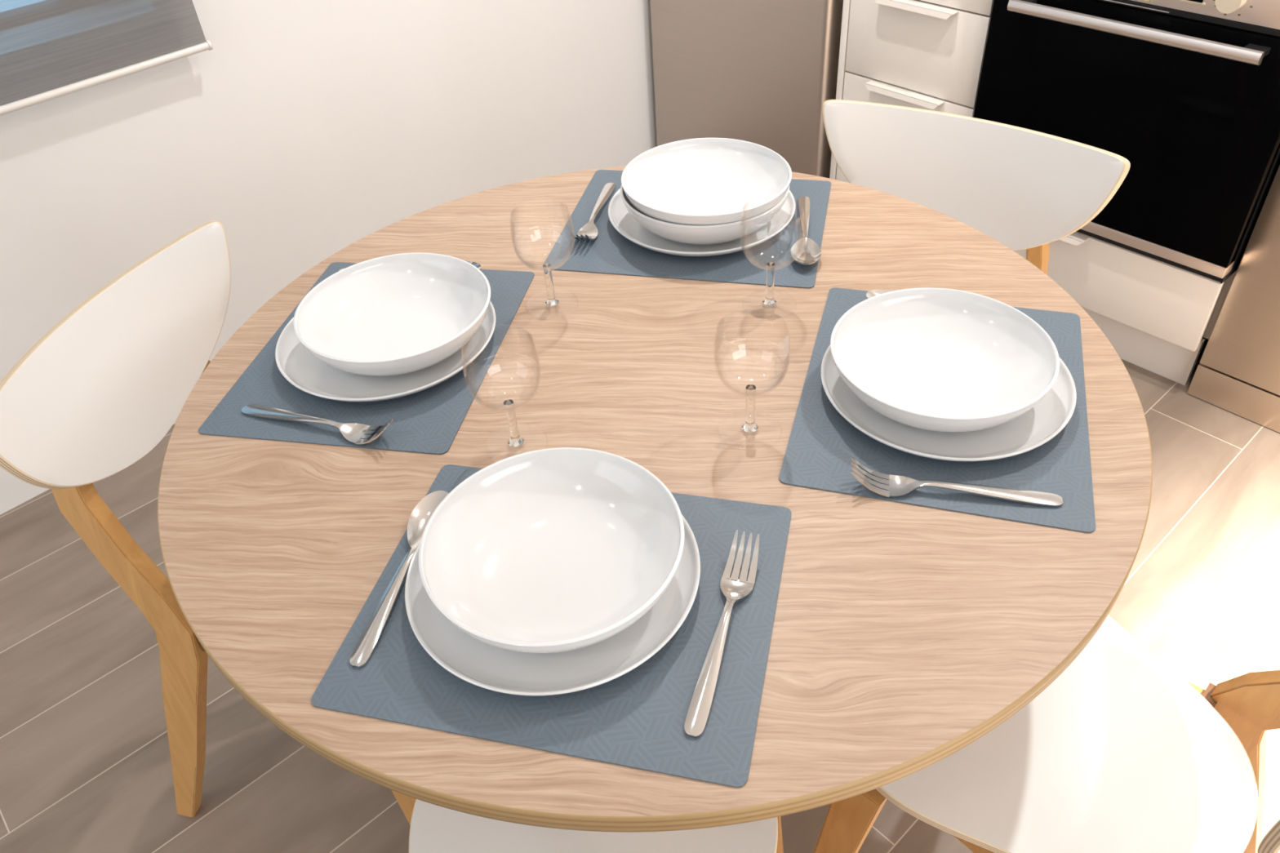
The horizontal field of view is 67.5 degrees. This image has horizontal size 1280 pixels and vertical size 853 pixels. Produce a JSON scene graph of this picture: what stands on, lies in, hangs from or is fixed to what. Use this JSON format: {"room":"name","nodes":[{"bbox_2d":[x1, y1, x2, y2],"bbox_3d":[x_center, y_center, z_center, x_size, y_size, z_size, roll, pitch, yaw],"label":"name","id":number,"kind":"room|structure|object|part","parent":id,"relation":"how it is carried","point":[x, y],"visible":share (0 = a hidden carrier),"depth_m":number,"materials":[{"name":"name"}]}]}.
{"room":"dining room","nodes":[
{"label":"dining room","id":0,"kind":"room"},
{"bbox_2d":[0,0,657,515],"bbox_3d":[-1.297,-0.966,1.479,0.220,2.500,4.780,31,52,34],"label":"wall","id":1,"kind":"structure","parent":0,"point":[307,130],"depth_m":2.20,"materials":[{"name":"white paint"}]},
{"bbox_2d":[0,0,213,115],"bbox_3d":[-1.421,-0.911,1.104,0.066,1.368,1.476,31,52,34],"label":"roller blind","id":2,"kind":"object","parent":1,"relation":"attached to","point":[46,46],"visible":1,"depth_m":1.76,"materials":[{"name":"white fabric"}]},
{"bbox_2d":[0,336,1279,852],"bbox_3d":[0.278,0.965,1.081,4.820,0.080,4.700,-33,48,-29],"label":"floor","id":3,"kind":"structure","parent":0,"point":[86,762],"depth_m":1.68,"materials":[{"name":"brown wood"}]},
{"bbox_2d":[0,220,416,825],"bbox_3d":[-0.456,0.186,1.365,0.505,0.811,0.467,7,42,13],"label":"dining chair","id":4,"kind":"object","parent":3,"relation":"on","point":[104,385],"visible":0.51,"depth_m":1.22,"materials":[{"name":"white plastic"}]},
{"bbox_3d":[-0.650,-0.059,1.211,0.077,0.218,0.452,7,42,13],"label":"backrest","id":5,"kind":"part","parent":4,"relation":"part of","materials":[{"name":"white plastic"}]},
{"bbox_3d":[-0.653,0.310,1.312,0.176,0.716,0.137,7,42,13],"label":"leg","id":6,"kind":"part","parent":4,"relation":"part of","materials":[{"name":"brown wood"}]},
{"bbox_3d":[-0.331,0.477,1.314,0.078,0.425,0.047,7,42,13],"label":"leg","id":7,"kind":"part","parent":4,"relation":"part of","materials":[{"name":"brown wood"}]},
{"bbox_2d":[408,799,783,852],"bbox_3d":[-0.058,0.519,0.945,0.467,0.811,0.505,1,41,7],"label":"dining chair","id":8,"kind":"object","parent":3,"relation":"on","point":[433,828],"visible":0.26,"depth_m":0.99,"materials":[{"name":"white plastic"}]},
{"bbox_3d":[0.162,0.560,1.174,0.047,0.425,0.078,1,41,7],"label":"leg","id":9,"kind":"part","parent":8,"relation":"part of","materials":[{"name":"brown wood"}]},
{"bbox_2d":[157,165,1152,832],"bbox_3d":[0.027,0.221,1.329,1.051,0.750,1.051,-33,48,-29],"label":"round dining table","id":10,"kind":"object","parent":3,"relation":"on","point":[904,635],"visible":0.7,"depth_m":0.90,"materials":[{"name":"brown wood"}]},
{"bbox_2d":[198,262,534,454],"bbox_3d":[-0.311,-0.098,1.152,0.289,0.001,0.356,4,42,10],"label":"placemat","id":11,"kind":"object","parent":10,"relation":"on","point":[428,420],"visible":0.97,"depth_m":1.06,"materials":[{"name":"fabric"}]},
{"bbox_2d":[241,404,393,444],"bbox_3d":[-0.352,-0.011,1.033,0.195,0.026,0.029,11,43,17],"label":"fork","id":12,"kind":"object","parent":11,"relation":"on","point":[357,433],"visible":1,"depth_m":1.03,"materials":[{"name":"metal"}]},
{"bbox_3d":[-0.384,-0.012,1.048,0.126,0.011,0.016,11,43,17],"label":"handle","id":13,"kind":"part","parent":12,"relation":"part of","materials":[{"name":"metal"}]},
{"bbox_2d":[275,300,495,402],"bbox_3d":[-0.301,-0.107,1.145,0.259,0.020,0.259,9,43,15],"label":"dinner plate","id":14,"kind":"object","parent":11,"relation":"on","point":[300,367],"visible":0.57,"depth_m":1.09,"materials":[{"name":"white ceramic"}]},
{"bbox_2d":[293,252,490,376],"bbox_3d":[-0.285,-0.124,1.127,0.227,0.054,0.227,-17,42,-14],"label":"bowl","id":15,"kind":"object","parent":14,"relation":"on","point":[402,313],"visible":1,"depth_m":1.16,"materials":[{"name":"white ceramic"}]},
{"bbox_2d":[337,261,480,271],"bbox_3d":[-0.305,-0.206,1.265,0.199,0.012,0.039,3,41,8],"label":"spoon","id":16,"kind":"object","parent":11,"relation":"on","point":[477,265],"visible":0.03,"depth_m":1.26,"materials":[{"name":"metal"}]},
{"bbox_2d":[462,354,541,462],"bbox_3d":[-0.133,-0.030,0.961,0.074,0.128,0.074,-10,41,-7],"label":"wine glass","id":17,"kind":"object","parent":10,"relation":"on","point":[515,440],"visible":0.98,"depth_m":0.98,"materials":[{"name":"clear glass"}]},
{"bbox_3d":[-0.131,-0.004,0.983,0.017,0.055,0.017,-10,41,-7],"label":"stem","id":18,"kind":"part","parent":17,"relation":"part of","materials":[{"name":"clear glass"}]},
{"bbox_2d":[511,238,573,319],"bbox_3d":[-0.114,-0.201,1.157,0.074,0.128,0.074,-33,48,-29],"label":"wine glass","id":19,"kind":"object","parent":10,"relation":"on","point":[551,300],"visible":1,"depth_m":1.18,"materials":[{"name":"clear glass"}]},
{"bbox_3d":[-0.112,-0.175,1.180,0.017,0.055,0.017,-33,48,-29],"label":"stem","id":20,"kind":"part","parent":19,"relation":"part of","materials":[{"name":"clear glass"}]},
{"bbox_2d":[311,464,791,787],"bbox_3d":[-0.062,0.152,0.841,0.356,0.001,0.289,6,42,12],"label":"placemat","id":21,"kind":"object","parent":10,"relation":"on","point":[636,719],"visible":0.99,"depth_m":0.77,"materials":[{"name":"fabric"}]},
{"bbox_2d":[350,490,448,667],"bbox_3d":[-0.215,0.132,0.866,0.039,0.012,0.199,6,42,12],"label":"spoon","id":22,"kind":"object","parent":21,"relation":"on","point":[420,515],"visible":0.66,"depth_m":0.85,"materials":[{"name":"metal"}]},
{"bbox_3d":[-0.223,0.156,0.840,0.016,0.011,0.126,6,42,12],"label":"handle","id":23,"kind":"part","parent":22,"relation":"part of","materials":[{"name":"metal"}]},
{"bbox_2d":[404,514,700,696],"bbox_3d":[-0.076,0.131,0.849,0.259,0.020,0.259,9,43,15],"label":"dinner plate","id":24,"kind":"object","parent":21,"relation":"on","point":[476,662],"visible":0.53,"depth_m":0.79,"materials":[{"name":"white ceramic"}]},
{"bbox_2d":[418,447,684,653],"bbox_3d":[-0.074,0.113,0.835,0.227,0.054,0.227,-17,42,-14],"label":"bowl","id":25,"kind":"object","parent":24,"relation":"on","point":[559,549],"visible":1,"depth_m":0.86,"materials":[{"name":"white ceramic"}]},
{"bbox_2d":[684,529,759,737],"bbox_3d":[0.068,0.166,0.792,0.029,0.026,0.195,9,43,15],"label":"fork","id":26,"kind":"object","parent":21,"relation":"on","point":[734,589],"visible":1,"depth_m":0.79,"materials":[{"name":"metal"}]},
{"bbox_3d":[0.058,0.193,0.772,0.016,0.011,0.126,9,43,15],"label":"handle","id":27,"kind":"part","parent":26,"relation":"part of","materials":[{"name":"metal"}]},
{"bbox_2d":[543,169,831,288],"bbox_3d":[0.075,-0.284,1.333,0.356,0.001,0.289,6,42,12],"label":"placemat","id":28,"kind":"object","parent":10,"relation":"on","point":[611,252],"visible":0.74,"depth_m":1.27,"materials":[{"name":"fabric"}]},
{"bbox_2d":[570,182,615,239],"bbox_3d":[-0.062,-0.309,1.353,0.029,0.026,0.195,5,42,11],"label":"fork","id":29,"kind":"object","parent":28,"relation":"on","point":[588,231],"visible":1,"depth_m":1.34,"materials":[{"name":"metal"}]},
{"bbox_3d":[-0.055,-0.326,1.383,0.016,0.011,0.126,5,42,11],"label":"handle","id":30,"kind":"part","parent":29,"relation":"part of","materials":[{"name":"metal"}]},
{"bbox_2d":[608,188,795,256],"bbox_3d":[0.085,-0.301,1.335,0.259,0.020,0.259,9,43,15],"label":"dinner plate","id":31,"kind":"object","parent":28,"relation":"on","point":[620,217],"visible":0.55,"depth_m":1.29,"materials":[{"name":"white ceramic"}]},
{"bbox_2d":[620,184,789,244],"bbox_3d":[0.088,-0.305,1.305,0.227,0.054,0.227,-17,42,-14],"label":"bowl","id":32,"kind":"object","parent":31,"relation":"on","point":[717,233],"visible":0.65,"depth_m":1.23,"materials":[{"name":"white ceramic"}]},
{"bbox_2d":[621,137,791,225],"bbox_3d":[0.089,-0.317,1.293,0.227,0.054,0.227,16,45,22],"label":"bowl","id":33,"kind":"object","parent":32,"relation":"on","point":[696,181],"visible":0.92,"depth_m":1.33,"materials":[{"name":"white ceramic"}]},
{"bbox_2d":[791,195,821,264],"bbox_3d":[0.222,-0.266,1.288,0.039,0.012,0.199,2,41,7],"label":"spoon","id":34,"kind":"object","parent":28,"relation":"on","point":[810,252],"visible":1,"depth_m":1.25,"materials":[{"name":"metal"}]},
{"bbox_3d":[0.226,-0.289,1.316,0.016,0.011,0.126,2,41,7],"label":"handle","id":35,"kind":"part","parent":34,"relation":"part of","materials":[{"name":"metal"}]},
{"bbox_2d":[714,350,789,448],"bbox_3d":[0.111,-0.045,0.957,0.074,0.128,0.074,0,41,5],"label":"wine glass","id":36,"kind":"object","parent":10,"relation":"on","point":[749,426],"visible":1,"depth_m":0.98,"materials":[{"name":"clear glass"}]},
{"bbox_3d":[0.113,-0.019,0.979,0.017,0.055,0.017,0,41,5],"label":"stem","id":37,"kind":"part","parent":36,"relation":"part of","materials":[{"name":"clear glass"}]},
{"bbox_2d":[740,213,804,314],"bbox_3d":[0.155,-0.198,1.130,0.074,0.128,0.074,-21,43,-18],"label":"wine glass","id":38,"kind":"object","parent":10,"relation":"on","point":[769,300],"visible":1,"depth_m":1.15,"materials":[{"name":"clear glass"}]},
{"bbox_3d":[0.157,-0.172,1.152,0.017,0.055,0.017,-21,43,-18],"label":"stem","id":39,"kind":"part","parent":38,"relation":"part of","materials":[{"name":"clear glass"}]},
{"bbox_2d":[778,287,1095,533],"bbox_3d":[0.324,-0.038,1.027,0.289,0.001,0.356,9,42,15],"label":"placemat","id":40,"kind":"object","parent":10,"relation":"on","point":[822,444],"visible":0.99,"depth_m":0.94,"materials":[{"name":"fabric"}]},
{"bbox_2d":[866,288,893,298],"bbox_3d":[0.360,-0.129,1.117,0.199,0.012,0.039,17,45,23],"label":"spoon","id":41,"kind":"object","parent":40,"relation":"on","point":[871,293],"visible":0.02,"depth_m":1.16,"materials":[{"name":"metal"}]},
{"bbox_2d":[820,344,1076,462],"bbox_3d":[0.324,-0.046,1.019,0.259,0.020,0.259,-11,41,-8],"label":"dinner plate","id":42,"kind":"object","parent":40,"relation":"on","point":[1030,430],"visible":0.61,"depth_m":0.97,"materials":[{"name":"white ceramic"}]},
{"bbox_2d":[830,287,1059,432],"bbox_3d":[0.313,-0.062,1.003,0.227,0.054,0.227,16,45,22],"label":"bowl","id":43,"kind":"object","parent":42,"relation":"on","point":[926,358],"visible":1,"depth_m":1.03,"materials":[{"name":"white ceramic"}]},
{"bbox_2d":[850,457,1062,506],"bbox_3d":[0.297,0.053,0.902,0.195,0.026,0.029,5,42,10],"label":"fork","id":44,"kind":"object","parent":40,"relation":"on","point":[886,485],"visible":1,"depth_m":0.91,"materials":[{"name":"metal"}]},
{"bbox_3d":[0.331,0.061,0.900,0.126,0.011,0.016,5,42,10],"label":"handle","id":45,"kind":"part","parent":44,"relation":"part of","materials":[{"name":"metal"}]},
{"bbox_2d":[649,0,843,177],"bbox_3d":[0.447,-1.503,2.446,0.620,1.850,0.640,-33,48,-29],"label":"fridge","id":46,"kind":"object","parent":3,"relation":"on","point":[762,73],"visible":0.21,"depth_m":2.58,"materials":[{"name":"metal"}]},
{"bbox_2d":[829,0,994,182],"bbox_3d":[0.835,-0.898,2.443,0.628,0.895,0.384,-33,48,-29],"label":"drawer unit","id":47,"kind":"object","parent":3,"relation":"on","point":[928,55],"visible":0.41,"depth_m":2.20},
{"bbox_3d":[0.721,-0.988,2.556,0.600,0.895,0.018,-33,48,-29],"label":"panel","id":48,"kind":"part","parent":47,"relation":"part of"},
{"bbox_3d":[0.652,-0.584,2.457,0.018,0.171,0.362,-33,48,-29],"label":"drawer","id":49,"kind":"part","parent":47,"relation":"part of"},
{"bbox_3d":[0.623,-0.784,2.261,0.032,0.012,0.206,-33,48,-29],"label":"handle","id":50,"kind":"part","parent":47,"relation":"part of","materials":[{"name":"white metal"}]},
{"bbox_3d":[0.642,-0.726,2.334,0.018,0.197,0.362,-33,48,-29],"label":"drawer","id":51,"kind":"part","parent":47,"relation":"part of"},
{"bbox_3d":[0.612,-0.935,2.131,0.032,0.012,0.206,-33,48,-29],"label":"handle","id":52,"kind":"part","parent":47,"relation":"part of","materials":[{"name":"white metal"}]},
{"bbox_3d":[0.630,-0.877,2.203,0.018,0.196,0.362,-33,48,-29],"label":"drawer","id":53,"kind":"part","parent":47,"relation":"part of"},
{"bbox_3d":[0.619,-1.027,2.074,0.018,0.190,0.362,-33,48,-29],"label":"drawer","id":54,"kind":"part","parent":47,"relation":"part of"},
{"bbox_2d":[822,99,1130,274],"bbox_3d":[0.404,-0.037,1.548,0.467,0.811,0.505,23,47,28],"label":"dining chair","id":55,"kind":"object","parent":3,"relation":"on","point":[1021,188],"visible":0.36,"depth_m":1.45,"materials":[{"name":"white plastic"}]},
{"bbox_3d":[0.635,-0.038,1.601,0.137,0.716,0.176,23,47,28],"label":"leg","id":56,"kind":"part","parent":55,"relation":"part of","materials":[{"name":"brown wood"}]},
{"bbox_2d":[813,614,1279,852],"bbox_3d":[0.482,0.376,1.063,0.505,0.811,0.467,30,51,33],"label":"dining chair","id":57,"kind":"object","parent":3,"relation":"on","point":[1120,753],"visible":0.67,"depth_m":1.02,"materials":[{"name":"white plastic"}]},
{"bbox_3d":[0.239,0.549,1.180,0.078,0.425,0.047,30,51,33],"label":"leg","id":58,"kind":"part","parent":57,"relation":"part of","materials":[{"name":"brown wood"}]},
{"bbox_3d":[0.357,0.429,1.000,0.022,0.038,0.218,-31,48,-28],"label":"rail","id":59,"kind":"part","parent":57,"relation":"part of","materials":[{"name":"brown wood"}]},
{"bbox_3d":[0.559,0.282,1.152,0.218,0.038,0.022,26,49,30],"label":"rail","id":60,"kind":"part","parent":57,"relation":"part of","materials":[{"name":"brown wood"}]},
{"bbox_3d":[0.717,0.399,1.089,0.176,0.716,0.137,30,51,33],"label":"leg","id":61,"kind":"part","parent":57,"relation":"part of","materials":[{"name":"brown wood"}]},
{"bbox_3d":[0.596,0.229,0.769,0.077,0.218,0.452,30,51,33],"label":"backrest","id":62,"kind":"part","parent":57,"relation":"part of","materials":[{"name":"laminate"}]},
{"bbox_2d":[1014,231,1236,385],"bbox_3d":[1.172,-0.674,2.154,0.628,0.895,0.609,-33,48,-29],"label":"drawer","id":63,"kind":"object","parent":3,"relation":"on","point":[1155,314],"visible":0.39,"depth_m":2.10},
{"bbox_3d":[0.906,-0.451,2.160,0.032,0.012,0.209,-33,48,-29],"label":"handle","id":64,"kind":"part","parent":63,"relation":"part of","materials":[{"name":"white metal"}]},
{"bbox_2d":[973,0,1279,283],"bbox_3d":[1.139,-0.764,2.033,0.628,0.594,0.598,-33,48,-29],"label":"oven","id":65,"kind":"object","parent":63,"relation":"in","point":[1187,92],"visible":0.94,"depth_m":1.86,"materials":[{"name":"black glass"}]},
{"bbox_3d":[0.904,-0.739,1.783,0.016,0.023,0.479,-33,48,-29],"label":"handle","id":66,"kind":"part","parent":65,"relation":"part of","materials":[{"name":"metal"}]},
{"bbox_3d":[0.972,-0.447,2.083,0.038,0.024,0.598,-33,48,-29],"label":"trim","id":67,"kind":"part","parent":65,"relation":"part of","materials":[{"name":"metal"}]},
{"bbox_3d":[0.942,-0.832,1.751,0.038,0.100,0.598,-33,48,-29],"label":"control panel","id":68,"kind":"part","parent":65,"relation":"part of","materials":[{"name":"metal"}]},
{"bbox_3d":[1.022,-0.739,1.655,0.026,0.042,0.042,-33,48,-29],"label":"knob","id":69,"kind":"part","parent":65,"relation":"part of","materials":[{"name":"silver metal"}]},
{"bbox_3d":[1.194,-0.536,1.764,0.106,0.588,0.003,-33,48,-29],"label":"trim","id":70,"kind":"part","parent":65,"relation":"part of","materials":[{"name":"black plastic"}]},
{"bbox_2d":[1186,164,1279,432],"bbox_3d":[1.609,-0.394,1.827,0.572,0.848,0.599,-33,48,-29],"label":"panel","id":71,"kind":"object","parent":3,"relation":"on","point":[1237,372],"visible":1,"depth_m":1.98,"materials":[{"name":"metal"}]},
{"bbox_3d":[1.431,0.024,1.944,0.028,0.080,0.599,-33,48,-29],"label":"kick plate","id":72,"kind":"part","parent":71,"relation":"part of","materials":[{"name":"metal"}]}
]}

